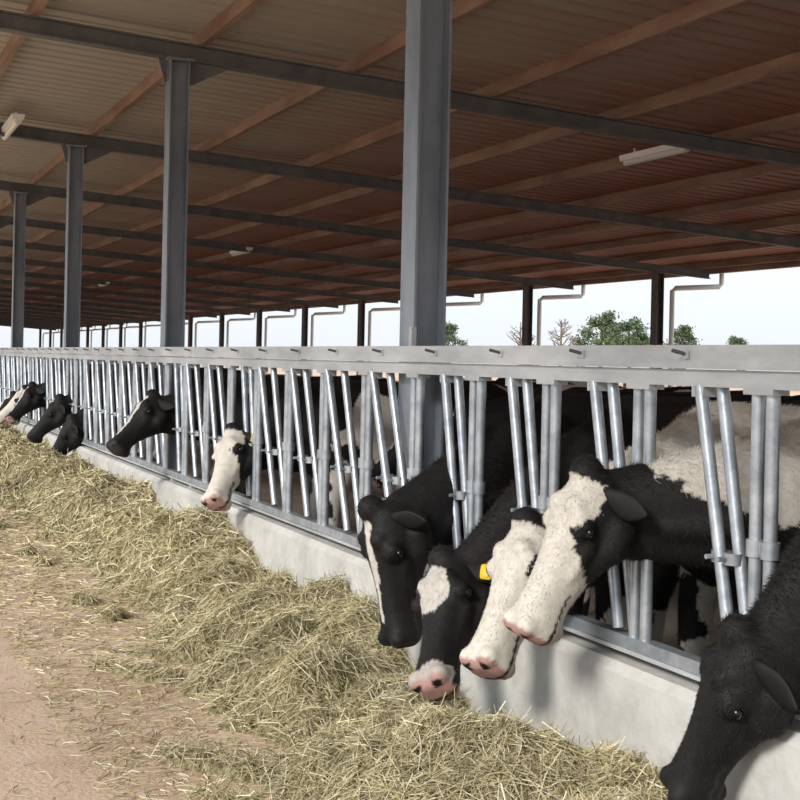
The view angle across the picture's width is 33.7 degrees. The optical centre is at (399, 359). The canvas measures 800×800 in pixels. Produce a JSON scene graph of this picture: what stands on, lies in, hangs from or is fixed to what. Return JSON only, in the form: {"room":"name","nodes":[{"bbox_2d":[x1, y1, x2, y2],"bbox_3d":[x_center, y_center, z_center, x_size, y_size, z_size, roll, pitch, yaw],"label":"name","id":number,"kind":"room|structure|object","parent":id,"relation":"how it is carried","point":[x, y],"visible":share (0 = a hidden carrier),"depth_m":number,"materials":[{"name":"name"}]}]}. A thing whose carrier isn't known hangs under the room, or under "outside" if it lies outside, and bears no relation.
{"room":"farm building","nodes":[
{"label":"farm building","id":0,"kind":"room"},
{"bbox_2d":[0,324,55,330],"bbox_3d":[-34.893,-3.067,98.932,17.900,1.224,0.110,1,0,-23],"label":"rafter","id":1,"kind":"object","parent":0,"point":[0,324],"depth_m":101.74,"materials":[{"name":"grey metal"}]},
{"bbox_2d":[0,320,63,326],"bbox_3d":[-30.797,-2.981,89.373,17.900,1.224,0.110,1,0,-23],"label":"rafter","id":2,"kind":"object","parent":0,"point":[42,324],"depth_m":91.79,"materials":[{"name":"grey metal"}]},
{"bbox_2d":[0,322,63,328],"bbox_3d":[-32.845,-3.024,94.152,17.900,1.224,0.110,1,0,-23],"label":"rafter","id":3,"kind":"object","parent":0,"point":[0,322],"depth_m":96.81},
{"bbox_2d":[0,317,92,327],"bbox_3d":[-28.749,-2.938,84.593,17.900,1.224,0.110,1,0,-23],"label":"rafter","id":4,"kind":"object","parent":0,"point":[1,318],"depth_m":86.86,"materials":[{"name":"grey metal"}]},
{"bbox_2d":[0,315,106,326],"bbox_3d":[-26.701,-2.895,79.814,17.900,1.224,0.110,1,0,-23],"label":"rafter","id":5,"kind":"object","parent":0,"point":[6,316],"depth_m":81.95,"materials":[{"name":"grey metal"}]},
{"bbox_2d":[0,312,123,324],"bbox_3d":[-24.653,-2.852,75.034,17.900,1.224,0.110,1,0,-23],"label":"rafter","id":6,"kind":"object","parent":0,"point":[4,313],"depth_m":77.04,"materials":[{"name":"grey metal"}]},
{"bbox_2d":[0,308,138,322],"bbox_3d":[-22.605,-2.809,70.255,17.900,1.224,0.110,1,0,-23],"label":"rafter","id":7,"kind":"object","parent":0,"point":[1,309],"depth_m":72.49,"materials":[{"name":"grey metal"}]},
{"bbox_2d":[0,304,160,321],"bbox_3d":[-20.557,-2.766,65.475,17.900,1.224,0.110,1,0,-23],"label":"rafter","id":8,"kind":"object","parent":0,"point":[1,305],"depth_m":67.58,"materials":[{"name":"grey metal"}]},
{"bbox_2d":[0,299,187,319],"bbox_3d":[-18.509,-2.723,60.696,17.900,1.224,0.110,1,0,-23],"label":"rafter","id":9,"kind":"object","parent":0,"point":[1,301],"depth_m":62.44,"materials":[{"name":"grey metal"}]},
{"bbox_2d":[0,294,216,317],"bbox_3d":[-16.461,-2.681,55.916,17.900,1.224,0.110,1,0,-23],"label":"rafter","id":10,"kind":"object","parent":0,"point":[1,295],"depth_m":57.52,"materials":[{"name":"grey metal"}]},
{"bbox_2d":[0,287,249,314],"bbox_3d":[-14.413,-2.638,51.137,17.900,1.224,0.110,1,0,-23],"label":"rafter","id":11,"kind":"object","parent":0,"point":[1,288],"depth_m":52.61,"materials":[{"name":"grey metal"}]},
{"bbox_2d":[0,279,289,311],"bbox_3d":[-12.365,-2.595,46.357,17.900,1.224,0.110,1,0,-23],"label":"rafter","id":12,"kind":"object","parent":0,"point":[31,284],"depth_m":47.70,"materials":[{"name":"grey metal"}]},
{"bbox_2d":[0,505,293,799],"bbox_3d":[-22.363,1.182,46.295,9.420,0.300,122.700,1,0,-23],"label":"floor","id":13,"kind":"structure","parent":0,"point":[13,760],"depth_m":5.45,"materials":[{"name":"beige soil"}]},
{"bbox_2d":[0,423,667,799],"bbox_3d":[-11.338,0.994,28.008,3.578,0.565,59.400,1,0,-23],"label":"pile","id":14,"kind":"object","parent":13,"relation":"on","point":[307,672],"visible":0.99,"depth_m":5.83,"materials":[{"name":"beige plant"}]},
{"bbox_2d":[0,269,338,307],"bbox_3d":[-10.316,-2.552,41.578,17.900,1.224,0.110,1,0,-23],"label":"rafter","id":15,"kind":"object","parent":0,"point":[5,272],"depth_m":43.09,"materials":[{"name":"grey metal"}]},
{"bbox_2d":[0,256,398,303],"bbox_3d":[-8.268,-2.509,36.798,17.900,1.224,0.110,1,0,-23],"label":"rafter","id":16,"kind":"object","parent":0,"point":[2,259],"depth_m":38.10,"materials":[{"name":"grey metal"}]},
{"bbox_2d":[0,239,473,297],"bbox_3d":[-6.220,-2.466,32.019,17.900,1.224,0.110,1,0,-23],"label":"rafter","id":17,"kind":"object","parent":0,"point":[7,243],"depth_m":32.91,"materials":[{"name":"grey metal"}]},
{"bbox_2d":[0,215,574,289],"bbox_3d":[-4.172,-2.423,27.239,17.900,1.224,0.110,1,0,-23],"label":"rafter","id":18,"kind":"object","parent":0,"point":[4,220],"depth_m":27.93,"materials":[{"name":"grey metal"}]},
{"bbox_2d":[1,370,720,648],"bbox_3d":[-11.731,1.405,50.853,13.040,0.300,122.700,1,0,-23],"label":"floor","id":19,"kind":"structure","parent":0,"point":[669,638],"depth_m":13.07,"materials":[{"name":"grey concrete"}]},
{"bbox_2d":[39,329,41,369],"bbox_3d":[-27.817,-0.730,101.985,0.220,3.295,0.260,1,0,-23],"label":"column","id":20,"kind":"structure","parent":19,"relation":"on","point":[40,330],"depth_m":101.96,"materials":[{"name":"grey metal"}]},
{"bbox_2d":[49,328,51,346],"bbox_3d":[-25.769,-0.687,97.205,0.220,3.295,0.260,1,0,-23],"label":"column","id":21,"kind":"structure","parent":19,"relation":"on","point":[50,329],"depth_m":97.19,"materials":[{"name":"grey metal"}]},
{"bbox_2d":[42,329,58,346],"bbox_3d":[-27.026,-0.733,102.106,1.245,3.334,0.100,1,0,-23],"label":"downpipe","id":22,"kind":"object","parent":19,"relation":"on","point":[58,329],"visible":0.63,"depth_m":101.87,"materials":[{"name":"white plastic"}]},
{"bbox_2d":[60,327,63,346],"bbox_3d":[-23.721,-0.645,92.426,0.220,3.295,0.260,1,0,-23],"label":"column","id":23,"kind":"structure","parent":19,"relation":"on","point":[61,328],"depth_m":92.42,"materials":[{"name":"grey metal"}]},
{"bbox_2d":[0,363,145,454],"bbox_3d":[-4.752,0.720,19.421,2.571,1.373,0.653,1,0,-25],"label":"cow","id":24,"kind":"object","parent":19,"relation":"on","point":[6,400],"visible":0.06,"depth_m":19.02},
{"bbox_2d":[0,364,157,461],"bbox_3d":[-4.270,0.731,18.298,2.572,1.374,0.668,1,0,-23],"label":"cow","id":25,"kind":"object","parent":19,"relation":"on","point":[5,411],"visible":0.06,"depth_m":17.86},
{"bbox_2d":[86,325,88,346],"bbox_3d":[-19.625,-0.559,82.867,0.220,3.295,0.260,1,0,-23],"label":"column","id":26,"kind":"structure","parent":19,"relation":"on","point":[87,326],"depth_m":82.86,"materials":[{"name":"grey metal"}]},
{"bbox_2d":[5,364,189,441],"bbox_3d":[-3.819,0.741,17.233,2.583,1.374,0.660,1,0,-20],"label":"cow","id":27,"kind":"object","parent":19,"relation":"on","point":[32,397],"visible":0.17,"depth_m":16.86},
{"bbox_2d":[90,325,110,363],"bbox_3d":[-18.834,-0.562,82.988,1.245,3.334,0.100,1,0,-23],"label":"downpipe","id":28,"kind":"object","parent":19,"relation":"on","point":[109,325],"visible":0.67,"depth_m":82.76,"materials":[{"name":"white plastic"}]},
{"bbox_2d":[101,323,105,363],"bbox_3d":[-17.577,-0.516,78.088,0.220,3.295,0.260,1,0,-23],"label":"column","id":29,"kind":"structure","parent":19,"relation":"on","point":[103,324],"depth_m":78.09,"materials":[{"name":"grey metal"}]},
{"bbox_2d":[106,323,127,363],"bbox_3d":[-16.785,-0.519,78.209,1.245,3.334,0.100,1,0,-23],"label":"downpipe","id":30,"kind":"object","parent":19,"relation":"on","point":[126,323],"visible":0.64,"depth_m":77.96,"materials":[{"name":"white plastic"}]},
{"bbox_2d":[26,366,214,480],"bbox_3d":[-3.033,0.757,15.395,2.581,1.374,0.653,1,0,-25],"label":"cow","id":31,"kind":"object","parent":19,"relation":"on","point":[55,415],"visible":0.16,"depth_m":14.85},
{"bbox_2d":[118,322,122,363],"bbox_3d":[-15.529,-0.473,73.308,0.220,3.295,0.260,1,0,-23],"label":"column","id":32,"kind":"structure","parent":19,"relation":"on","point":[120,323],"depth_m":73.29,"materials":[{"name":"grey metal"}]},
{"bbox_2d":[124,322,146,346],"bbox_3d":[-14.738,-0.476,73.430,1.245,3.334,0.100,1,0,-23],"label":"downpipe","id":33,"kind":"object","parent":19,"relation":"on","point":[145,322],"visible":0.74,"depth_m":73.19,"materials":[{"name":"white plastic"}]},
{"bbox_2d":[138,320,142,355],"bbox_3d":[-13.481,-0.430,68.528,0.220,3.295,0.260,1,0,-23],"label":"column","id":34,"kind":"structure","parent":19,"relation":"on","point":[140,321],"depth_m":68.51,"materials":[{"name":"grey metal"}]},
{"bbox_2d":[52,366,240,455],"bbox_3d":[-2.738,0.763,14.829,2.483,1.374,0.703,1,0,-28],"label":"cow","id":35,"kind":"object","parent":19,"relation":"on","point":[70,436],"visible":0.12,"depth_m":14.27},
{"bbox_2d":[144,324,160,346],"bbox_3d":[-12.689,-0.433,68.650,1.245,3.334,0.100,1,0,-23],"label":"downpipe","id":36,"kind":"object","parent":19,"relation":"on","point":[158,324],"visible":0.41,"depth_m":68.39,"materials":[{"name":"white plastic"}]},
{"bbox_2d":[188,315,193,346],"bbox_3d":[-9.385,-0.344,58.969,0.220,3.295,0.260,1,0,-23],"label":"column","id":37,"kind":"structure","parent":19,"relation":"on","point":[190,317],"depth_m":58.96,"materials":[{"name":"grey metal"}]},
{"bbox_2d":[194,320,218,346],"bbox_3d":[-8.593,-0.347,59.091,1.245,3.334,0.100,1,0,-23],"label":"downpipe","id":38,"kind":"object","parent":19,"relation":"on","point":[214,321],"visible":0.39,"depth_m":58.86,"materials":[{"name":"white plastic"}]},
{"bbox_2d":[219,312,224,367],"bbox_3d":[-7.337,-0.301,54.190,0.220,3.295,0.260,1,0,-23],"label":"column","id":39,"kind":"structure","parent":19,"relation":"on","point":[222,314],"depth_m":54.18,"materials":[{"name":"grey metal"}]},
{"bbox_2d":[226,313,255,346],"bbox_3d":[-6.545,-0.304,54.311,1.245,3.334,0.100,1,0,-23],"label":"downpipe","id":40,"kind":"object","parent":19,"relation":"on","point":[237,319],"visible":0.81,"depth_m":54.09,"materials":[{"name":"white plastic"}]},
{"bbox_2d":[106,373,386,531],"bbox_3d":[-1.102,0.797,10.830,2.638,1.377,0.690,1,0,-23],"label":"cow","id":41,"kind":"object","parent":19,"relation":"on","point":[155,414],"visible":0.2,"depth_m":10.46},
{"bbox_2d":[256,309,262,358],"bbox_3d":[-5.289,-0.258,49.410,0.220,3.295,0.260,1,0,-23],"label":"column","id":42,"kind":"structure","parent":19,"relation":"on","point":[259,311],"depth_m":49.40,"materials":[{"name":"grey metal"}]},
{"bbox_2d":[264,309,296,374],"bbox_3d":[-4.497,-0.261,49.532,1.245,3.334,0.100,1,0,-23],"label":"downpipe","id":43,"kind":"object","parent":19,"relation":"on","point":[295,310],"visible":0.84,"depth_m":49.33,"materials":[{"name":"white plastic"}]},
{"bbox_2d":[300,305,309,376],"bbox_3d":[-3.240,-0.215,44.631,0.220,3.295,0.260,1,0,-23],"label":"column","id":44,"kind":"structure","parent":19,"relation":"on","point":[304,329],"depth_m":44.61,"materials":[{"name":"grey metal"}]},
{"bbox_2d":[310,305,345,375],"bbox_3d":[-2.449,-0.218,44.752,1.245,3.334,0.100,1,0,-23],"label":"downpipe","id":45,"kind":"object","parent":19,"relation":"on","point":[344,306],"visible":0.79,"depth_m":44.52,"materials":[{"name":"white plastic"}]},
{"bbox_2d":[200,379,507,527],"bbox_3d":[-0.220,0.820,8.999,2.455,1.383,0.684,1,0,-23],"label":"cow","id":46,"kind":"object","parent":19,"relation":"on","point":[232,457],"visible":0.27,"depth_m":8.67},
{"bbox_2d":[356,299,364,374],"bbox_3d":[-1.192,-0.173,39.852,0.220,3.295,0.260,1,0,-23],"label":"column","id":47,"kind":"structure","parent":19,"relation":"on","point":[361,303],"depth_m":39.85,"materials":[{"name":"grey metal"}]},
{"bbox_2d":[368,307,399,345],"bbox_3d":[-0.401,-0.175,39.973,1.245,3.334,0.100,1,0,-23],"label":"downpipe","id":48,"kind":"object","parent":19,"relation":"on","point":[391,308],"visible":0.41,"depth_m":39.73,"materials":[{"name":"white plastic"}]},
{"bbox_2d":[199,364,625,387],"bbox_3d":[-4.947,0.747,50.088,0.069,1.300,104.040,1,0,-23],"label":"perimeter fence","id":49,"kind":"object","parent":19,"relation":"on","point":[624,384],"visible":0.02,"depth_m":47.04,"materials":[{"name":"grey metal"}]},
{"bbox_2d":[446,293,483,305],"bbox_3d":[1.647,-0.133,35.193,1.245,3.334,0.100,1,0,-23],"label":"downpipe","id":50,"kind":"object","parent":19,"relation":"on","point":[481,301],"visible":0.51,"depth_m":35.21,"materials":[{"name":"white plastic"}]},
{"bbox_2d":[521,284,534,345],"bbox_3d":[2.904,-0.087,30.293,0.220,3.295,0.260,1,0,-23],"label":"column","id":51,"kind":"structure","parent":19,"relation":"on","point":[527,304],"depth_m":30.28,"materials":[{"name":"grey metal"}]},
{"bbox_2d":[372,385,691,488],"bbox_3d":[1.135,0.845,8.763,2.754,1.376,0.651,1,0,-13],"label":"cow","id":52,"kind":"object","parent":19,"relation":"on","point":[500,402],"visible":0.05,"depth_m":8.55},
{"bbox_2d":[496,378,575,381],"bbox_3d":[1.227,0.846,13.915,0.683,1.374,2.771,1,0,-22],"label":"cow","id":53,"kind":"object","parent":19,"relation":"on","point":[498,379],"visible":0.02,"depth_m":13.84},
{"bbox_2d":[450,378,623,548],"bbox_3d":[0.528,0.833,10.535,2.906,1.373,0.691,1,0,18],"label":"cow","id":54,"kind":"object","parent":19,"relation":"on","point":[501,383],"visible":0.02,"depth_m":10.26},
{"bbox_2d":[537,285,585,345],"bbox_3d":[3.695,-0.090,30.414,1.245,3.334,0.100,1,0,-23],"label":"downpipe","id":55,"kind":"object","parent":19,"relation":"on","point":[573,296],"visible":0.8,"depth_m":30.20,"materials":[{"name":"white plastic"}]},
{"bbox_2d":[355,390,783,648],"bbox_3d":[0.944,0.833,6.219,2.598,1.402,0.667,1,0,-25],"label":"cow","id":56,"kind":"object","parent":19,"relation":"on","point":[397,535],"visible":0.36,"depth_m":5.63},
{"bbox_2d":[408,394,799,700],"bbox_3d":[1.156,0.837,5.620,2.682,1.403,0.677,1,0,-26],"label":"cow","id":57,"kind":"object","parent":19,"relation":"on","point":[451,598],"visible":0.34,"depth_m":5.16},
{"bbox_2d":[443,387,788,615],"bbox_3d":[1.282,0.846,7.702,2.508,1.371,0.680,1,0,-5],"label":"cow","id":58,"kind":"object","parent":19,"relation":"on","point":[493,414],"visible":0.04,"depth_m":7.50},
{"bbox_2d":[459,400,799,679],"bbox_3d":[1.416,0.842,5.110,2.618,1.404,0.699,1,0,-23],"label":"cow","id":59,"kind":"object","parent":19,"relation":"on","point":[491,654],"visible":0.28,"depth_m":4.81},
{"bbox_2d":[503,413,799,645],"bbox_3d":[1.627,0.848,4.566,2.589,1.400,0.744,1,0,-17],"label":"cow","id":60,"kind":"object","parent":19,"relation":"on","point":[602,518],"visible":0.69,"depth_m":4.29},
{"bbox_2d":[649,272,666,344],"bbox_3d":[4.952,-0.044,25.513,0.220,3.295,0.260,1,0,-23],"label":"column","id":61,"kind":"structure","parent":19,"relation":"on","point":[657,278],"depth_m":25.50,"materials":[{"name":"grey metal"}]},
{"bbox_2d":[668,273,723,386],"bbox_3d":[5.743,-0.047,25.634,1.245,3.334,0.100,1,0,-23],"label":"downpipe","id":62,"kind":"object","parent":19,"relation":"on","point":[721,275],"visible":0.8,"depth_m":25.40,"materials":[{"name":"white plastic"}]},
{"bbox_2d":[659,529,799,799],"bbox_3d":[1.927,0.854,3.989,2.350,1.401,0.657,1,0,-23],"label":"cow","id":63,"kind":"object","parent":19,"relation":"on","point":[748,693],"visible":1,"depth_m":3.61},
{"bbox_2d":[781,395,799,400],"bbox_3d":[3.126,0.885,8.007,2.661,1.372,0.674,1,0,-33],"label":"cow","id":64,"kind":"object","parent":19,"relation":"on","point":[796,397],"visible":0.08,"depth_m":7.43},
{"bbox_2d":[0,0,799,325],"bbox_3d":[-13.044,-2.705,49.166,17.420,1.195,112.700,1,0,-23],"label":"purlins","id":65,"kind":"structure","parent":0,"point":[700,10],"depth_m":17.24,"materials":[{"name":"brown wood"}]},
{"bbox_2d":[1,112,24,139],"bbox_3d":[-4.516,-2.728,15.339,0.140,0.175,1.300,1,0,-23],"label":"lamp","id":66,"kind":"object","parent":65,"relation":"hanging from","point":[15,119],"visible":0.95,"depth_m":15.02,"materials":[{"name":"white plastic"}]},
{"bbox_2d":[230,247,252,255],"bbox_3d":[-3.399,-2.338,28.224,0.140,0.175,1.300,1,0,-23],"label":"lamp","id":67,"kind":"object","parent":65,"relation":"hanging from","point":[233,253],"visible":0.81,"depth_m":28.19,"materials":[{"name":"white plastic"}]},
{"bbox_2d":[0,0,799,322],"bbox_3d":[-13.469,-2.833,49.010,18.150,1.119,112.750,1,0,-23],"label":"roof","id":68,"kind":"structure","parent":65,"relation":"on","point":[60,86],"depth_m":14.61,"materials":[{"name":"metal"}]},
{"bbox_2d":[619,145,689,165],"bbox_3d":[2.705,-2.211,13.978,0.140,0.175,1.200,1,0,-23],"label":"lamp","id":69,"kind":"object","parent":65,"relation":"hanging from","point":[662,151],"visible":0.73,"depth_m":13.99,"materials":[{"name":"white plastic"}]},
{"bbox_2d":[0,9,799,167],"bbox_3d":[1.972,-2.294,12.901,17.900,1.224,0.110,1,0,-23],"label":"rafter","id":70,"kind":"object","parent":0,"point":[209,62],"depth_m":11.82,"materials":[{"name":"grey metal"}]},
{"bbox_2d":[1,360,799,395],"bbox_3d":[-39.422,0.900,91.913,600.000,0.350,600.000,1,0,-23],"label":"ground","id":71,"kind":"structure","parent":0,"point":[279,370],"depth_m":127.97,"materials":[{"name":"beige soil"}]},
{"bbox_2d":[2,421,799,799],"bbox_3d":[-17.874,1.026,48.218,0.340,0.800,122.700,1,0,-23],"label":"curb","id":72,"kind":"object","parent":71,"relation":"on","point":[591,688],"depth_m":4.70,"materials":[{"name":"concrete"}]},
{"bbox_2d":[0,347,17,403],"bbox_3d":[-6.614,0.329,21.700,0.147,1.066,5.026,1,0,-23],"label":"panel","id":73,"kind":"object","parent":72,"relation":"on","point":[9,360],"visible":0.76,"depth_m":20.39,"materials":[{"name":"grey metal"}]},
{"bbox_2d":[11,191,28,391],"bbox_3d":[-6.021,-0.883,20.803,0.230,3.512,0.260,1,0,-23],"label":"steel column","id":74,"kind":"structure","parent":72,"relation":"on","point":[19,219],"depth_m":20.79,"materials":[{"name":"grey metal"}]},
{"bbox_2d":[0,180,710,278],"bbox_3d":[-2.124,-2.380,22.460,17.900,1.224,0.110,1,0,-23],"label":"rafter","id":75,"kind":"object","parent":74,"relation":"on","point":[37,193],"depth_m":22.80,"materials":[{"name":"grey metal"}]},
{"bbox_2d":[16,347,74,433],"bbox_3d":[-4.644,0.370,17.102,0.147,1.066,5.030,1,0,-23],"label":"panel","id":76,"kind":"object","parent":72,"relation":"on","point":[35,358],"visible":0.53,"depth_m":16.67,"materials":[{"name":"grey metal"}]},
{"bbox_2d":[62,144,86,394],"bbox_3d":[-3.973,-0.840,16.024,0.230,3.512,0.260,1,0,-23],"label":"steel column","id":77,"kind":"structure","parent":72,"relation":"on","point":[75,163],"depth_m":16.01,"materials":[{"name":"grey metal"}]},
{"bbox_2d":[0,122,799,248],"bbox_3d":[-0.076,-2.337,17.680,17.900,1.224,0.110,1,0,-23],"label":"rafter","id":78,"kind":"object","parent":77,"relation":"on","point":[97,146],"depth_m":17.48,"materials":[{"name":"grey metal"}]},
{"bbox_2d":[73,347,182,480],"bbox_3d":[-2.675,0.411,12.506,0.147,1.066,5.030,1,0,-23],"label":"panel","id":79,"kind":"object","parent":72,"relation":"on","point":[83,356],"visible":0.75,"depth_m":12.24,"materials":[{"name":"grey metal"}]},
{"bbox_2d":[159,56,194,471],"bbox_3d":[-1.925,-0.797,11.244,0.230,3.512,0.260,1,0,-23],"label":"steel column","id":80,"kind":"structure","parent":72,"relation":"on","point":[177,93],"depth_m":11.24,"materials":[{"name":"grey metal"}]},
{"bbox_2d":[179,346,467,575],"bbox_3d":[-0.706,0.452,7.910,0.147,1.066,5.030,1,0,-23],"label":"panel","id":81,"kind":"object","parent":72,"relation":"on","point":[364,360],"visible":0.88,"depth_m":7.26,"materials":[{"name":"grey metal"}]},
{"bbox_2d":[396,0,451,489],"bbox_3d":[0.123,-0.754,6.465,0.230,3.512,0.260,1,0,-23],"label":"steel column","id":82,"kind":"structure","parent":72,"relation":"on","point":[428,22],"depth_m":6.46,"materials":[{"name":"grey metal"}]},
{"bbox_2d":[408,327,416,345],"bbox_3d":[0.059,-0.079,6.332,0.025,0.160,0.035,1,0,-23],"label":"junction box","id":83,"kind":"object","parent":82,"relation":"attached to","point":[412,330],"visible":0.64,"depth_m":6.32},
{"bbox_2d":[463,345,799,719],"bbox_3d":[1.261,0.493,3.322,0.147,1.066,5.015,1,0,-23],"label":"panel","id":84,"kind":"object","parent":72,"relation":"on","point":[766,388],"visible":0.61,"depth_m":4.38,"materials":[{"name":"grey metal"}]},
{"bbox_2d":[445,321,468,345],"bbox_3d":[3.920,-0.821,110.067,3.763,4.913,4.017,1,0,-23],"label":"deciduous tree","id":85,"kind":"object","parent":71,"relation":"on","point":[450,329],"visible":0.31,"depth_m":109.62,"materials":[{"name":"green plant"}]},
{"bbox_2d":[506,322,536,345],"bbox_3d":[9.920,-0.622,105.103,4.156,4.761,3.834,1,0,-23],"label":"bare tree","id":86,"kind":"object","parent":71,"relation":"on","point":[519,343],"visible":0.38,"depth_m":104.93,"materials":[{"name":"brown plant"}]},
{"bbox_2d":[548,319,579,365],"bbox_3d":[11.119,-0.597,92.157,3.205,4.763,2.619,1,0,-23],"label":"bare tree","id":87,"kind":"object","parent":71,"relation":"on","point":[562,332],"visible":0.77,"depth_m":91.97,"materials":[{"name":"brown plant"}]},
{"bbox_2d":[569,310,626,366],"bbox_3d":[14.682,-0.897,95.289,4.765,5.519,4.666,1,0,-23],"label":"deciduous tree","id":88,"kind":"object","parent":71,"relation":"on","point":[607,321],"visible":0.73,"depth_m":94.40,"materials":[{"name":"green plant"}]},
{"bbox_2d":[604,316,649,367],"bbox_3d":[16.019,-0.598,92.173,4.343,4.978,4.091,1,0,-23],"label":"deciduous tree","id":89,"kind":"object","parent":71,"relation":"on","point":[634,338],"visible":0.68,"depth_m":91.49,"materials":[{"name":"green plant"}]},
{"bbox_2d":[663,324,702,386],"bbox_3d":[20.790,-0.369,98.192,4.166,4.721,3.665,1,0,-23],"label":"deciduous tree","id":90,"kind":"object","parent":71,"relation":"on","point":[685,332],"visible":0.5,"depth_m":97.64,"materials":[{"name":"green plant"}]},
{"bbox_2d":[726,335,749,370],"bbox_3d":[28.267,0.028,109.748,3.245,4.235,3.326,1,0,-23],"label":"deciduous tree","id":91,"kind":"object","parent":71,"relation":"on","point":[734,340],"visible":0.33,"depth_m":109.75,"materials":[{"name":"green plant"}]}
]}

